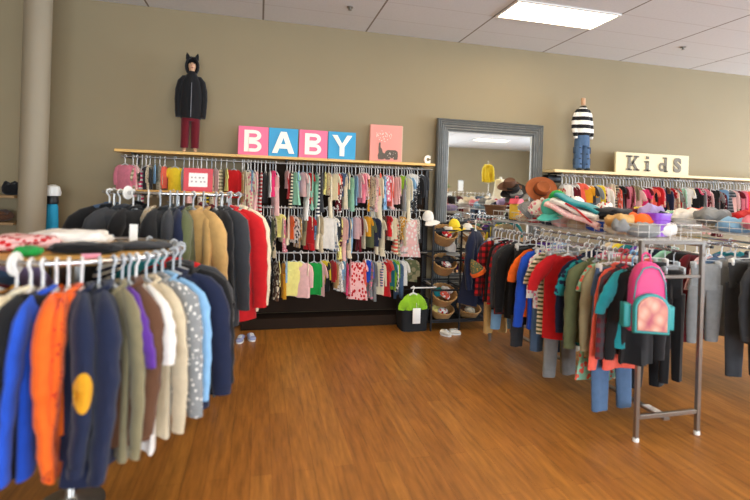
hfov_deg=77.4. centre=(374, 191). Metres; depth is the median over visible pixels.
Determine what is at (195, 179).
sign holder
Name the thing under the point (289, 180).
baby tee
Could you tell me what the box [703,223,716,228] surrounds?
folded garment
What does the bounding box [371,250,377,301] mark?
baby outfit
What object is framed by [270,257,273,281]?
shirt
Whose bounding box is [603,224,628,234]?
folded garment
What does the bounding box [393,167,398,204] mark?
shirt
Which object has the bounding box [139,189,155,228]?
cardigan
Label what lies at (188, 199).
dress
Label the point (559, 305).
shirt
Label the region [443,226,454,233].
folded cloth
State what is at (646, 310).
backpack
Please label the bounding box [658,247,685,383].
trousers
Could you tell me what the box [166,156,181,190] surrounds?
baby tee
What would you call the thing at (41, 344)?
hooded top
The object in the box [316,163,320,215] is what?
baby outfit
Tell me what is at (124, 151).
display shelf
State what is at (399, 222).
baby sleepsuit
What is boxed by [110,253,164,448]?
coat
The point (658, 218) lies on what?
plastic basket
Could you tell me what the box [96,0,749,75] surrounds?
ceiling
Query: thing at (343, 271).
shirt
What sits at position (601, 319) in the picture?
shirt
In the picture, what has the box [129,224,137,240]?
price card
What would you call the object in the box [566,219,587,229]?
folded garment
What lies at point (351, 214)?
baby outfit
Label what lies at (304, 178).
baby tee
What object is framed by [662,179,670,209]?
dress
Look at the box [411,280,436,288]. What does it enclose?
rail
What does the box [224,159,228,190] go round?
baby tee
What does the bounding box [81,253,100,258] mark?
price label
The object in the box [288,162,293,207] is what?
baby outfit
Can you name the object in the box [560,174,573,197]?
shirt
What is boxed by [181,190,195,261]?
coat
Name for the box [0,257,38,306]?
cardigan
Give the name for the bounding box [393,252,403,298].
trousers
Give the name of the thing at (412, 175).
shirt
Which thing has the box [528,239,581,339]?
shirt
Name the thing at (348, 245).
baby romper
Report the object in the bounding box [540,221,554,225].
folded garment
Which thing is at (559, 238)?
trousers
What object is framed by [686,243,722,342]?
trousers
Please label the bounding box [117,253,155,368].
shirt
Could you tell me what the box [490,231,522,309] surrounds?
jacket
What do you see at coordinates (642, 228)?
folded garment
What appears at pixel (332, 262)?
shirt
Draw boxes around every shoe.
[236,334,244,343]
[247,332,255,341]
[439,329,451,336]
[449,328,460,334]
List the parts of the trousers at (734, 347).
trouser leg, seat, trouser leg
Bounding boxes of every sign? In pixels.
[238,126,268,155]
[268,128,297,156]
[299,129,327,158]
[327,131,355,159]
[614,152,688,174]
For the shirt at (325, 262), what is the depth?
5.27 m
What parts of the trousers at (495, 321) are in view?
trouser leg, trouser leg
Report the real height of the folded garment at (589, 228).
0.103 m
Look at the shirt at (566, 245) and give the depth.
4.49 m
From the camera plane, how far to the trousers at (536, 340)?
3.94 m
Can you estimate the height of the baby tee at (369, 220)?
0.330 m
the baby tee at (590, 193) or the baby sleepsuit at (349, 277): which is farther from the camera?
the baby tee at (590, 193)
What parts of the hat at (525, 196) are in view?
crown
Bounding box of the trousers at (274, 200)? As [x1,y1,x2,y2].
[271,161,279,215]
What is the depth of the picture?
5.50 m
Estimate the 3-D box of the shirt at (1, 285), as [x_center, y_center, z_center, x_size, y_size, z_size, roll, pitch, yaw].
[-1.565,0.617,1.808,0.120,0.724,0.522,2,0,19]
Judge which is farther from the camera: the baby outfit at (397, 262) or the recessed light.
the baby outfit at (397, 262)
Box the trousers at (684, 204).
[682,179,687,208]
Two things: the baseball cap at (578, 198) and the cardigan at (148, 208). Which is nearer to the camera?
the cardigan at (148, 208)
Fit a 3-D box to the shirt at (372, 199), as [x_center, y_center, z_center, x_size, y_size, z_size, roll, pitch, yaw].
[-0.045,-0.069,5.418,0.028,0.482,0.237,2,0,-29]
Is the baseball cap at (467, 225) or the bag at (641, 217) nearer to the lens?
the bag at (641, 217)
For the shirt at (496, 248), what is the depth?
4.47 m
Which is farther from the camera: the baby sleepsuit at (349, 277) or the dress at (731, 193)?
the dress at (731, 193)
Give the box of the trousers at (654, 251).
[648,240,678,348]
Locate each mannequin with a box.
[174,53,206,151]
[571,98,593,170]
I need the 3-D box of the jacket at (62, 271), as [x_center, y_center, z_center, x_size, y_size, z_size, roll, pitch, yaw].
[-1.726,0.589,2.607,0.191,0.679,0.535,2,0,-38]
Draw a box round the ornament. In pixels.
[424,155,430,162]
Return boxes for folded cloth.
[432,305,440,312]
[433,287,440,296]
[435,257,443,264]
[436,228,444,235]
[441,286,452,293]
[442,256,453,262]
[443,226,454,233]
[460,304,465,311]
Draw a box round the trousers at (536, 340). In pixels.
[530,236,564,351]
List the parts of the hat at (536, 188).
crown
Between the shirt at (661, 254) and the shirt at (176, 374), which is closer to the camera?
the shirt at (176, 374)
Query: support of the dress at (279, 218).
hanging from the rail at (265, 206)
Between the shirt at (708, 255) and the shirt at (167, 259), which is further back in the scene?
the shirt at (708, 255)
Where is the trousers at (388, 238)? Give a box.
[387,209,393,240]
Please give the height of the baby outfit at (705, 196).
0.602 m
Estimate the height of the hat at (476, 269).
0.187 m
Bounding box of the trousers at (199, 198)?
[197,157,201,204]
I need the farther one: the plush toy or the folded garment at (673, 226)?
the plush toy
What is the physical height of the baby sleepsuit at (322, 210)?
0.558 m
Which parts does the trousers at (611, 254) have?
seat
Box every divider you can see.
[6,252,23,275]
[122,186,132,198]
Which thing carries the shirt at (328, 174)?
hanging from the rail at (258, 162)
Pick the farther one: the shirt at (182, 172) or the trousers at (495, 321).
the shirt at (182, 172)
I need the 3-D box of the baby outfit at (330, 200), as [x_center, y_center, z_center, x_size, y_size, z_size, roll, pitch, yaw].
[-0.497,-0.015,5.307,0.061,0.621,0.236,2,0,-3]
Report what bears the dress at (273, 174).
hanging from the rail at (258, 162)
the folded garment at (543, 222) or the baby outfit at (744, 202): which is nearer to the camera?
the folded garment at (543, 222)
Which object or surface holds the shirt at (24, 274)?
hanging from the clothes rack at (88, 493)
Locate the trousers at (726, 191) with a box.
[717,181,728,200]
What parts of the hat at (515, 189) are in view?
crown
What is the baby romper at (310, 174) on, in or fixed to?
hanging from the rail at (258, 162)
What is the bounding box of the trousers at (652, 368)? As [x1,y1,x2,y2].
[632,244,668,388]
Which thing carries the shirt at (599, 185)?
hanging from the rail at (555, 175)
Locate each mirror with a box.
[433,118,543,316]
[451,286,483,316]
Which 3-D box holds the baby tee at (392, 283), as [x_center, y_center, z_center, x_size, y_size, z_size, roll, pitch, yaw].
[0.185,0.898,5.483,0.029,0.410,0.262,2,0,-38]
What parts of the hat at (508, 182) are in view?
crown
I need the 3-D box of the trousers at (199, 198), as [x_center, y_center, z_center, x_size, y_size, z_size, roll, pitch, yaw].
[-1.852,-0.046,4.971,0.072,0.645,0.170,2,0,-24]
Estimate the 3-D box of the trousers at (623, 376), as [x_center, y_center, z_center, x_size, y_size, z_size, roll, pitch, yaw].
[1.652,0.940,3.246,0.372,1.114,0.134,2,0,-28]
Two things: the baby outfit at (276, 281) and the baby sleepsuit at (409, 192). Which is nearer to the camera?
the baby outfit at (276, 281)
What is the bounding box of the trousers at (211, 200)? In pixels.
[209,158,213,204]
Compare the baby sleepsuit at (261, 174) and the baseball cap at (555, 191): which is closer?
the baseball cap at (555, 191)
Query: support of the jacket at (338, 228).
hanging from the rail at (265, 206)
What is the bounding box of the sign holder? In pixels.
[183,168,212,191]
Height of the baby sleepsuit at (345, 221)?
0.626 m
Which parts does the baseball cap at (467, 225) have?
crown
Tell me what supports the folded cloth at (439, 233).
in the wicker basket at (443, 241)
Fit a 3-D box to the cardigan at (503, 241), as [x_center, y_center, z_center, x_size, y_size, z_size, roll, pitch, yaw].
[1.315,0.774,4.612,0.480,0.787,0.170,2,0,-8]
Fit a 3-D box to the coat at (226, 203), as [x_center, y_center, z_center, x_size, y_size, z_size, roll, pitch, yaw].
[-1.270,0.417,4.062,0.211,0.826,0.574,2,0,32]
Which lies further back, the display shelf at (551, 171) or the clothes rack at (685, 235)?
the display shelf at (551, 171)
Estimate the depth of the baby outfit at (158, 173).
4.86 m
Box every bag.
[508,196,523,219]
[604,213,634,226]
[628,212,653,223]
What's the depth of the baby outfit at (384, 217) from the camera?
5.40 m
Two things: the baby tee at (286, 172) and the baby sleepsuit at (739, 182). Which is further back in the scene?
the baby sleepsuit at (739, 182)
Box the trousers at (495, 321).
[490,229,517,329]
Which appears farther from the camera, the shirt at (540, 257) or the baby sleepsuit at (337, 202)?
the baby sleepsuit at (337, 202)
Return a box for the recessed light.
[495,0,621,29]
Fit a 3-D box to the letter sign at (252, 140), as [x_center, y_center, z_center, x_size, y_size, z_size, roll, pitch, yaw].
[-1.321,-0.548,5.082,0.316,0.314,0.041,2,0,-14]
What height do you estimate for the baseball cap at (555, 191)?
0.168 m
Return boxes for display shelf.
[114,148,434,167]
[542,169,749,185]
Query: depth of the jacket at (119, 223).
3.02 m
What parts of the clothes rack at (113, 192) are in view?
leg, post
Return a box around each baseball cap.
[422,210,439,225]
[449,218,465,232]
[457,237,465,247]
[458,223,471,237]
[548,190,564,197]
[572,196,584,201]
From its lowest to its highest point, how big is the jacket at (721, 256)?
0.726 m
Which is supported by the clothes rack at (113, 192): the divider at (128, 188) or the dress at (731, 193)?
the divider at (128, 188)
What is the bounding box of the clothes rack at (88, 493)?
[0,237,182,499]
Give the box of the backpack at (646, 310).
[619,252,674,335]
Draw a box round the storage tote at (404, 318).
[396,289,428,331]
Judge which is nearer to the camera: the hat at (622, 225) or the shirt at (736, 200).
the hat at (622, 225)
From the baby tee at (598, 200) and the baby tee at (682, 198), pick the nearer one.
the baby tee at (598, 200)
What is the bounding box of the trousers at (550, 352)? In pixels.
[542,238,578,377]
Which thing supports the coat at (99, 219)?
hanging from the clothes rack at (113, 192)
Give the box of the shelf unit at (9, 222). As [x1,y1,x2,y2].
[0,194,17,224]
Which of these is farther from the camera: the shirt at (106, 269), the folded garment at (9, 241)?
the shirt at (106, 269)
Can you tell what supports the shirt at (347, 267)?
hanging from the rail at (422, 252)
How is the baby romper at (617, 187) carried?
hanging from the rail at (555, 175)
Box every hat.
[470,259,485,277]
[497,178,521,190]
[500,184,526,196]
[505,189,528,202]
[517,201,534,218]
[525,177,556,199]
[528,197,544,216]
[611,218,629,231]
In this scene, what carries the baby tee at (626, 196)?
hanging from the rail at (555, 175)
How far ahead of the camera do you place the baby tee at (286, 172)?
5.16 m
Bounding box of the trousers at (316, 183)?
[313,163,318,207]
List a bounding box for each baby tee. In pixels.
[130,154,140,188]
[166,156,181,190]
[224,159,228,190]
[243,159,247,199]
[250,160,252,190]
[284,162,288,188]
[285,251,287,282]
[287,161,290,198]
[290,209,294,238]
[299,162,308,196]
[317,253,327,296]
[332,164,340,199]
[336,164,341,194]
[339,164,348,196]
[347,165,349,188]
[357,165,364,197]
[361,207,367,248]
[364,211,373,236]
[365,207,376,247]
[383,251,393,281]
[390,251,397,286]
[399,251,410,285]
[400,167,406,193]
[408,167,415,188]
[583,174,598,202]
[593,175,604,203]
[622,176,629,208]
[651,177,657,201]
[666,178,677,210]
[672,178,684,208]
[680,179,696,207]
[684,180,695,203]
[712,180,725,209]
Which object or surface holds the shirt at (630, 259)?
hanging from the clothes rack at (654, 412)
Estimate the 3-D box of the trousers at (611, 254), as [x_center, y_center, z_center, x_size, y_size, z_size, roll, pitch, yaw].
[2.010,0.952,3.827,0.337,1.114,0.123,2,0,-26]
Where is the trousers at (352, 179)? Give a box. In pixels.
[348,165,354,210]
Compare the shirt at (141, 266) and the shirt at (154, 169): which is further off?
the shirt at (154, 169)
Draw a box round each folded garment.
[0,209,13,220]
[0,233,62,251]
[12,245,44,256]
[28,228,114,242]
[46,241,123,253]
[110,240,172,249]
[515,214,527,221]
[526,216,541,223]
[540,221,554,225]
[551,218,569,226]
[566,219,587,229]
[586,221,605,231]
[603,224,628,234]
[627,222,660,237]
[637,203,664,213]
[661,223,677,235]
[671,208,702,224]
[693,207,731,223]
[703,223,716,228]
[715,216,749,232]
[731,209,749,218]
[741,215,749,229]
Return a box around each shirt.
[0,267,54,286]
[0,270,21,284]
[0,284,11,288]
[0,285,22,295]
[40,256,83,484]
[91,234,126,280]
[115,236,165,278]
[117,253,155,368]
[133,252,176,455]
[140,155,151,189]
[141,239,199,271]
[141,251,187,439]
[152,156,155,183]
[152,249,211,401]
[160,156,167,188]
[181,157,184,190]
[239,159,243,202]
[262,160,268,202]
[268,161,271,196]
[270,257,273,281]
[278,205,283,241]
[289,206,299,242]
[293,206,301,247]
[320,251,330,279]
[323,206,336,248]
[326,164,330,195]
[330,251,336,281]
[331,251,338,288]
[342,258,345,279]
[343,253,348,294]
[345,209,349,242]
[353,207,361,238]
[354,165,357,204]
[366,251,373,282]
[369,165,375,206]
[374,251,386,294]
[387,166,393,205]
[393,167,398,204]
[397,166,401,203]
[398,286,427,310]
[406,168,417,190]
[413,214,419,246]
[474,228,503,301]
[477,227,496,298]
[487,230,515,314]
[507,233,540,324]
[507,234,543,316]
[523,237,566,333]
[524,227,536,243]
[526,236,563,308]
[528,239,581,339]
[547,230,566,247]
[553,232,576,248]
[554,243,594,345]
[555,242,590,338]
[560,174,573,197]
[563,244,601,348]
[571,174,580,196]
[587,247,634,370]
[594,238,623,259]
[594,249,635,348]
[595,175,605,202]
[595,248,630,358]
[602,175,614,206]
[604,251,665,366]
[606,176,615,197]
[612,237,627,248]
[616,176,622,208]
[617,237,636,254]
[622,242,653,261]
[653,237,678,260]
[657,178,665,206]
[684,240,718,289]
[703,243,749,335]
[712,238,744,256]
[727,181,739,211]
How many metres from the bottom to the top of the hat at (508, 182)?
0.139 m
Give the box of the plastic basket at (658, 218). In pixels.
[639,212,671,236]
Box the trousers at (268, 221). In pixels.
[265,205,271,244]
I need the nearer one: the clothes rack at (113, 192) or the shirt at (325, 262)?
the clothes rack at (113, 192)
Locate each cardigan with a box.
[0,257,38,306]
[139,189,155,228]
[147,250,202,417]
[202,191,211,265]
[484,229,511,309]
[579,246,613,357]
[603,238,621,247]
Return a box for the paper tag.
[412,303,420,323]
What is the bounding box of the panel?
[241,162,429,330]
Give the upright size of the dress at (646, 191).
0.705 m
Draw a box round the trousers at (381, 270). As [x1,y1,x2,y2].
[380,256,383,286]
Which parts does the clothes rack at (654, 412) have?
post, post, hang rail, hang rail, post, post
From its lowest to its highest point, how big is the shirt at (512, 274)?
0.714 m
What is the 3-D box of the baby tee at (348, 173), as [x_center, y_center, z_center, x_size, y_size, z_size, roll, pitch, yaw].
[-0.301,-0.166,5.354,0.033,0.283,0.239,2,0,-13]
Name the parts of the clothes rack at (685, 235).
hang rail, hang rail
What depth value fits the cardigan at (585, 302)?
3.20 m
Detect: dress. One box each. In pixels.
[132,155,139,196]
[185,157,191,202]
[271,161,275,196]
[275,206,285,237]
[286,251,302,295]
[292,162,300,204]
[325,251,330,291]
[327,207,339,250]
[333,260,343,291]
[346,251,367,300]
[363,166,369,196]
[378,250,391,296]
[382,166,386,209]
[385,166,391,200]
[386,209,392,236]
[400,208,420,256]
[537,229,552,247]
[573,175,588,201]
[574,245,614,379]
[618,176,626,208]
[640,177,652,205]
[642,177,653,203]
[647,177,660,205]
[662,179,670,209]
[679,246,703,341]
[723,181,735,212]
[742,182,749,211]
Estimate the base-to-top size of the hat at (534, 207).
0.180 m
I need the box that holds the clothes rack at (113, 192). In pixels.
[102,189,244,396]
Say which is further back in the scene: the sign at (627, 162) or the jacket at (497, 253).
the sign at (627, 162)
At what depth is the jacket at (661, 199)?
6.26 m
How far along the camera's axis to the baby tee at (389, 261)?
5.42 m
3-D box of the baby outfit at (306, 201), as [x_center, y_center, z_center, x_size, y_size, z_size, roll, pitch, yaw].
[-0.767,-0.005,5.240,0.064,0.654,0.261,2,0,-24]
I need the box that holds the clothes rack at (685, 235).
[601,234,749,249]
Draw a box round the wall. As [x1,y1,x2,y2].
[0,0,749,313]
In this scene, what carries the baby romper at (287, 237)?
hanging from the rail at (265, 206)
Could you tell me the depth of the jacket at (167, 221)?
2.96 m
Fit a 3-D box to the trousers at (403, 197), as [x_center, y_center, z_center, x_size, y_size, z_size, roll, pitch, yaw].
[0.339,-0.033,5.513,0.057,0.523,0.196,2,0,-11]
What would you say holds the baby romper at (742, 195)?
hanging from the rail at (555, 175)
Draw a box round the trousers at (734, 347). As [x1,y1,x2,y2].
[724,245,749,376]
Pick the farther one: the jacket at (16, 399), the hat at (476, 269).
the hat at (476, 269)
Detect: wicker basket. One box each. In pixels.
[429,302,454,318]
[430,282,456,307]
[433,253,456,275]
[434,224,457,246]
[456,303,480,317]
[463,225,484,241]
[484,204,506,214]
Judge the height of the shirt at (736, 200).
0.456 m
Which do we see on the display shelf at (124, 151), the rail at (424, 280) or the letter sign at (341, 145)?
the letter sign at (341, 145)
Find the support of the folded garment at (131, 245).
on the clothes rack at (88, 493)
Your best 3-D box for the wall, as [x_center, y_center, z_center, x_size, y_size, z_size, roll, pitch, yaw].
[2.443,-0.108,6.383,16.600,3.490,0.140,2,0,-14]
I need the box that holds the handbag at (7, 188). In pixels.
[1,181,17,194]
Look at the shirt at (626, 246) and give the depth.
4.79 m
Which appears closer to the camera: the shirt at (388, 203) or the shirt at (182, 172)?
the shirt at (182, 172)
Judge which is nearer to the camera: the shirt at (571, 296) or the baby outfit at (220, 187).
the shirt at (571, 296)
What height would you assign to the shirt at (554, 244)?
0.738 m
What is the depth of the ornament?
5.55 m
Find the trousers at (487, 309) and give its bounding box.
[483,227,507,332]
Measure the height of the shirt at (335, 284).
0.424 m
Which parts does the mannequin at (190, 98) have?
trouser leg, trouser leg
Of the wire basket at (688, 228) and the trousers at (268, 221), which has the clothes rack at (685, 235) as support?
the wire basket at (688, 228)
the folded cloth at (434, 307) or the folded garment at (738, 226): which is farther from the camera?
the folded cloth at (434, 307)
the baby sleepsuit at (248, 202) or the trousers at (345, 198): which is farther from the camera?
the trousers at (345, 198)
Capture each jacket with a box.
[0,257,57,489]
[53,266,71,285]
[59,256,96,480]
[93,188,118,207]
[107,189,143,263]
[108,254,145,463]
[113,154,135,188]
[139,246,231,409]
[141,244,234,394]
[160,190,177,256]
[198,197,214,207]
[209,191,234,307]
[224,159,241,197]
[295,250,313,297]
[309,251,322,294]
[333,207,342,241]
[372,208,381,246]
[404,257,419,281]
[417,168,424,203]
[418,168,429,196]
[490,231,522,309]
[525,228,551,243]
[581,236,602,256]
[594,207,632,219]
[650,178,664,205]
[660,178,673,210]
[689,179,703,207]
[705,244,725,263]
[710,180,723,209]
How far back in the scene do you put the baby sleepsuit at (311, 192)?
5.19 m
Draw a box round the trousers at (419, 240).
[418,209,421,242]
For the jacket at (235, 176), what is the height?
0.423 m
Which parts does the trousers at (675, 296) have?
trouser leg, seat, trouser leg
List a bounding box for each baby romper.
[285,211,289,244]
[303,206,316,250]
[308,163,315,203]
[314,208,316,239]
[323,164,326,194]
[346,207,351,258]
[376,218,386,255]
[391,208,398,253]
[397,209,407,239]
[590,175,599,202]
[613,176,619,207]
[633,176,646,206]
[700,180,710,206]
[732,182,745,211]
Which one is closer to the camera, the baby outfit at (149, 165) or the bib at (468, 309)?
the baby outfit at (149, 165)
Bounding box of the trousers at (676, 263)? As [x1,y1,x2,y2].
[654,245,679,269]
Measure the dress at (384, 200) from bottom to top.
0.510 m
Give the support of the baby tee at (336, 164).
hanging from the rail at (258, 162)
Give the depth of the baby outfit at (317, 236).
5.20 m
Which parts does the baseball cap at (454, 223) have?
crown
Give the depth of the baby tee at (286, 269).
5.13 m
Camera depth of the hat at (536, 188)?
4.26 m
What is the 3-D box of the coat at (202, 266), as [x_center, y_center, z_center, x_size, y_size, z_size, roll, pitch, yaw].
[-1.034,0.646,2.465,0.575,0.749,0.286,2,0,-22]
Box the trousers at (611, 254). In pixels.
[607,240,635,378]
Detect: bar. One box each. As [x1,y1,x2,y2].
[469,220,494,226]
[706,241,731,243]
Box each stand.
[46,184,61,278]
[420,222,489,330]
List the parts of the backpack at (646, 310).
handle, printed panel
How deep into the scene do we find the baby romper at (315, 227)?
5.21 m
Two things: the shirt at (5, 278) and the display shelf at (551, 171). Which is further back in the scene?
the display shelf at (551, 171)
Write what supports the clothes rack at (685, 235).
on the floor
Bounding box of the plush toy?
[596,202,612,207]
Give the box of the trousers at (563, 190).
[558,173,565,194]
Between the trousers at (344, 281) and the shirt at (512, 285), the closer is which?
the shirt at (512, 285)
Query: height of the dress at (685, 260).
0.886 m
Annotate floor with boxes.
[0,321,749,499]
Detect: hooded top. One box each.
[0,257,50,479]
[30,257,75,471]
[494,232,529,318]
[512,235,548,329]
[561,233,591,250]
[664,237,694,264]
[738,263,749,344]
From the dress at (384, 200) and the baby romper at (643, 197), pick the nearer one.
the dress at (384, 200)
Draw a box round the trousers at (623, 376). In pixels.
[591,247,633,411]
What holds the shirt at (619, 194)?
hanging from the rail at (555, 175)
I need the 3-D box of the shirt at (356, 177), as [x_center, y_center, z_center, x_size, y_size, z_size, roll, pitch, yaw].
[-0.228,-0.078,5.373,0.028,0.470,0.254,2,0,-21]
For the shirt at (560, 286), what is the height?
0.754 m
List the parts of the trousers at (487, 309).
trouser leg, trouser leg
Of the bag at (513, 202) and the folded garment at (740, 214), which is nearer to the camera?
the folded garment at (740, 214)
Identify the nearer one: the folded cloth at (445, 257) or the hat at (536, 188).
the hat at (536, 188)
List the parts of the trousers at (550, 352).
trouser leg, trouser leg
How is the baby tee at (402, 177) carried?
hanging from the rail at (258, 162)
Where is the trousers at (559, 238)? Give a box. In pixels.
[542,238,572,373]
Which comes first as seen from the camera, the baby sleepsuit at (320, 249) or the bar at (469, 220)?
the bar at (469, 220)
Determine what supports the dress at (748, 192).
hanging from the rail at (555, 175)
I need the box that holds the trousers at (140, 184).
[138,155,143,202]
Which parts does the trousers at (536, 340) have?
trouser leg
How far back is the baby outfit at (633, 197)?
6.17 m
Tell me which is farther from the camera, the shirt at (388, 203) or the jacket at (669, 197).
the jacket at (669, 197)
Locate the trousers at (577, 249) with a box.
[574,235,595,350]
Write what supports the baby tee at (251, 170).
hanging from the rail at (258, 162)
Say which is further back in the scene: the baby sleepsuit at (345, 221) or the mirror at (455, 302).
the mirror at (455, 302)
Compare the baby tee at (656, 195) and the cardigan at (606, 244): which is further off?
the baby tee at (656, 195)
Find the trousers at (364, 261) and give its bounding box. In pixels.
[362,251,366,286]
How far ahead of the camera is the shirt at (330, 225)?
5.28 m
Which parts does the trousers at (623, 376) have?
trouser leg, seat, trouser leg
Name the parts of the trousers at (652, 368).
trouser leg, seat, trouser leg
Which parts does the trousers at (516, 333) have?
trouser leg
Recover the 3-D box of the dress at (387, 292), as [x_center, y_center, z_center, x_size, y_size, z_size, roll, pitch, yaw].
[0.114,0.949,5.465,0.072,0.525,0.224,2,0,-44]
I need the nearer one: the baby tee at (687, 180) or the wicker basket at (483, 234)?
the wicker basket at (483, 234)
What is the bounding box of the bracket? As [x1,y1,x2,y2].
[542,175,560,182]
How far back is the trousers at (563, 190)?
6.00 m
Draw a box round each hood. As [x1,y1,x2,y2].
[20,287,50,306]
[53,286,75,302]
[185,53,199,73]
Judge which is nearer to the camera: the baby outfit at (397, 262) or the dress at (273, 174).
the dress at (273, 174)
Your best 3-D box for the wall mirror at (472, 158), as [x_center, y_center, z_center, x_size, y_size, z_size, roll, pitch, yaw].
[1.441,0.360,5.978,1.470,2.490,0.112,2,0,-14]
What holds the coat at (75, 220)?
hanging from the clothes rack at (113, 192)
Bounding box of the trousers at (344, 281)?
[343,262,345,291]
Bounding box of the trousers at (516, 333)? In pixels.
[510,233,544,346]
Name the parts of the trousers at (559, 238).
trouser leg, trouser leg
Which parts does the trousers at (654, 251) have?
seat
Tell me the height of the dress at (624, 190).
0.518 m
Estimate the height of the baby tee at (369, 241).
0.463 m
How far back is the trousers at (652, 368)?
3.55 m
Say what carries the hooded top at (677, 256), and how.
hanging from the clothes rack at (685, 235)
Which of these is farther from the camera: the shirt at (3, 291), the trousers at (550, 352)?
the trousers at (550, 352)
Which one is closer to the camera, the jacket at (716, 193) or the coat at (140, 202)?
the coat at (140, 202)
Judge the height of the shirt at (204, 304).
0.668 m
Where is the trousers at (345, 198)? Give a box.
[342,164,347,208]
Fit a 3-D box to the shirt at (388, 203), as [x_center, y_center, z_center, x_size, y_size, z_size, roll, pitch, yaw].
[0.162,-0.065,5.469,0.029,0.473,0.211,2,0,-36]
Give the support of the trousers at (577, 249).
hanging from the clothes rack at (654, 412)
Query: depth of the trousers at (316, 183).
5.21 m
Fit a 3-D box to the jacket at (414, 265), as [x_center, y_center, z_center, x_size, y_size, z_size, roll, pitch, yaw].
[0.412,0.883,5.537,0.244,0.359,0.085,2,0,11]
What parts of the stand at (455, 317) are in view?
post, post, tier frame, tier frame, crown, baseball cap, tier frame, tier frame, post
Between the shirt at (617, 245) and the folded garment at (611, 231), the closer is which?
the folded garment at (611, 231)
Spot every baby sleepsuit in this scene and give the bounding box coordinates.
[202,158,208,205]
[213,158,218,205]
[240,159,255,208]
[256,160,258,210]
[258,160,262,214]
[272,206,276,257]
[282,206,287,252]
[310,163,313,210]
[318,213,323,252]
[320,163,324,212]
[335,164,342,212]
[336,213,342,261]
[342,207,348,261]
[348,259,351,292]
[355,208,363,251]
[367,165,369,211]
[367,251,373,298]
[371,165,383,222]
[388,166,394,209]
[397,208,400,256]
[400,166,412,221]
[410,167,419,213]
[599,175,606,202]
[624,177,635,207]
[630,177,639,207]
[669,178,679,236]
[676,179,686,208]
[702,180,713,234]
[739,182,748,209]
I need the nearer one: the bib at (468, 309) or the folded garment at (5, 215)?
the folded garment at (5, 215)
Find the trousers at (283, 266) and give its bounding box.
[281,254,285,299]
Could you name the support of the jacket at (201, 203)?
hanging from the clothes rack at (113, 192)
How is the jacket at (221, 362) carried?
hanging from the clothes rack at (88, 493)
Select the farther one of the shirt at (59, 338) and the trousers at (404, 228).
the trousers at (404, 228)
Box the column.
[16,0,52,269]
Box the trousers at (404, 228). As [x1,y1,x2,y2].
[403,216,406,245]
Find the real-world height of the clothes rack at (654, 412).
1.300 m
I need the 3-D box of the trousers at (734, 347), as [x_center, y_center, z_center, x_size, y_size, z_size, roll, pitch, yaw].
[2.949,0.941,3.708,0.358,1.034,0.111,2,0,0]
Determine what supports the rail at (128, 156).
attached to the display shelf at (124, 151)
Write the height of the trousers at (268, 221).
0.593 m
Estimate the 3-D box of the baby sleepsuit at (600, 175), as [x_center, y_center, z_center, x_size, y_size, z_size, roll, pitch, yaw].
[2.958,0.122,6.163,0.057,0.673,0.200,2,0,-42]
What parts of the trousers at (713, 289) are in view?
trouser leg, seat, trouser leg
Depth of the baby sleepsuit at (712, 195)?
6.53 m
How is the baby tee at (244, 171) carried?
hanging from the rail at (128, 156)
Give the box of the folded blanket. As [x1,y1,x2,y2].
[544,193,601,229]
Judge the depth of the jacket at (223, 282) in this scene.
2.40 m
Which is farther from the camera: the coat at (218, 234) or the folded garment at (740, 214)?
the folded garment at (740, 214)
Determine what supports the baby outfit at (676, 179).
hanging from the rail at (555, 175)
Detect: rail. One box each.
[121,155,248,163]
[252,161,431,170]
[262,205,430,211]
[277,251,426,253]
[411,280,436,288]
[555,175,749,184]
[626,240,670,247]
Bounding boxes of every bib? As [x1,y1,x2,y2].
[437,307,447,313]
[440,291,449,299]
[441,261,451,267]
[442,231,451,237]
[465,306,474,312]
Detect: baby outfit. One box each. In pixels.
[145,156,152,197]
[156,156,162,197]
[218,159,222,205]
[252,160,257,210]
[267,205,274,256]
[272,251,279,300]
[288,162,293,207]
[301,216,306,245]
[302,162,309,220]
[315,216,319,248]
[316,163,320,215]
[328,163,332,217]
[351,214,352,252]
[357,165,366,202]
[366,165,370,199]
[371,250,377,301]
[382,215,386,238]
[390,253,399,290]
[625,177,634,207]
[674,179,681,207]
[698,180,706,206]
[701,180,711,207]
[711,180,726,236]
[733,182,747,209]
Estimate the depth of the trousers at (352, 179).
5.30 m
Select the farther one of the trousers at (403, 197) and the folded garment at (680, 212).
the trousers at (403, 197)
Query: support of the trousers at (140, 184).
hanging from the rail at (128, 156)
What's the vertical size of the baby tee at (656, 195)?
0.503 m
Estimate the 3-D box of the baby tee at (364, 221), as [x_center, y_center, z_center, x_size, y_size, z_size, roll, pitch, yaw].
[-0.144,0.414,5.398,0.038,0.471,0.296,2,0,-27]
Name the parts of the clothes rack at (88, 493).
post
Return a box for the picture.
[369,124,402,161]
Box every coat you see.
[59,255,122,488]
[61,188,120,228]
[81,188,130,282]
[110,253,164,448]
[130,188,150,208]
[138,241,232,300]
[139,190,168,238]
[173,190,185,256]
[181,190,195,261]
[188,191,227,279]
[212,191,250,326]
[223,191,247,209]
[227,192,267,321]
[234,192,270,311]
[458,220,483,306]
[741,251,749,343]
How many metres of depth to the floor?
3.08 m
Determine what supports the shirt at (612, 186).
hanging from the rail at (555, 175)
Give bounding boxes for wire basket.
[493,198,701,240]
[671,217,749,236]
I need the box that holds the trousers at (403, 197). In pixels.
[401,167,406,210]
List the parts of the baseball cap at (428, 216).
crown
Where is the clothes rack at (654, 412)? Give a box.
[488,220,705,442]
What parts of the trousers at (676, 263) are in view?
seat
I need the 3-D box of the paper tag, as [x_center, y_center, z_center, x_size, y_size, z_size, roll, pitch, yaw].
[0.459,1.347,5.176,0.090,0.225,0.016,2,0,-14]
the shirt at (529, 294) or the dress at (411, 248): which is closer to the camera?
the shirt at (529, 294)

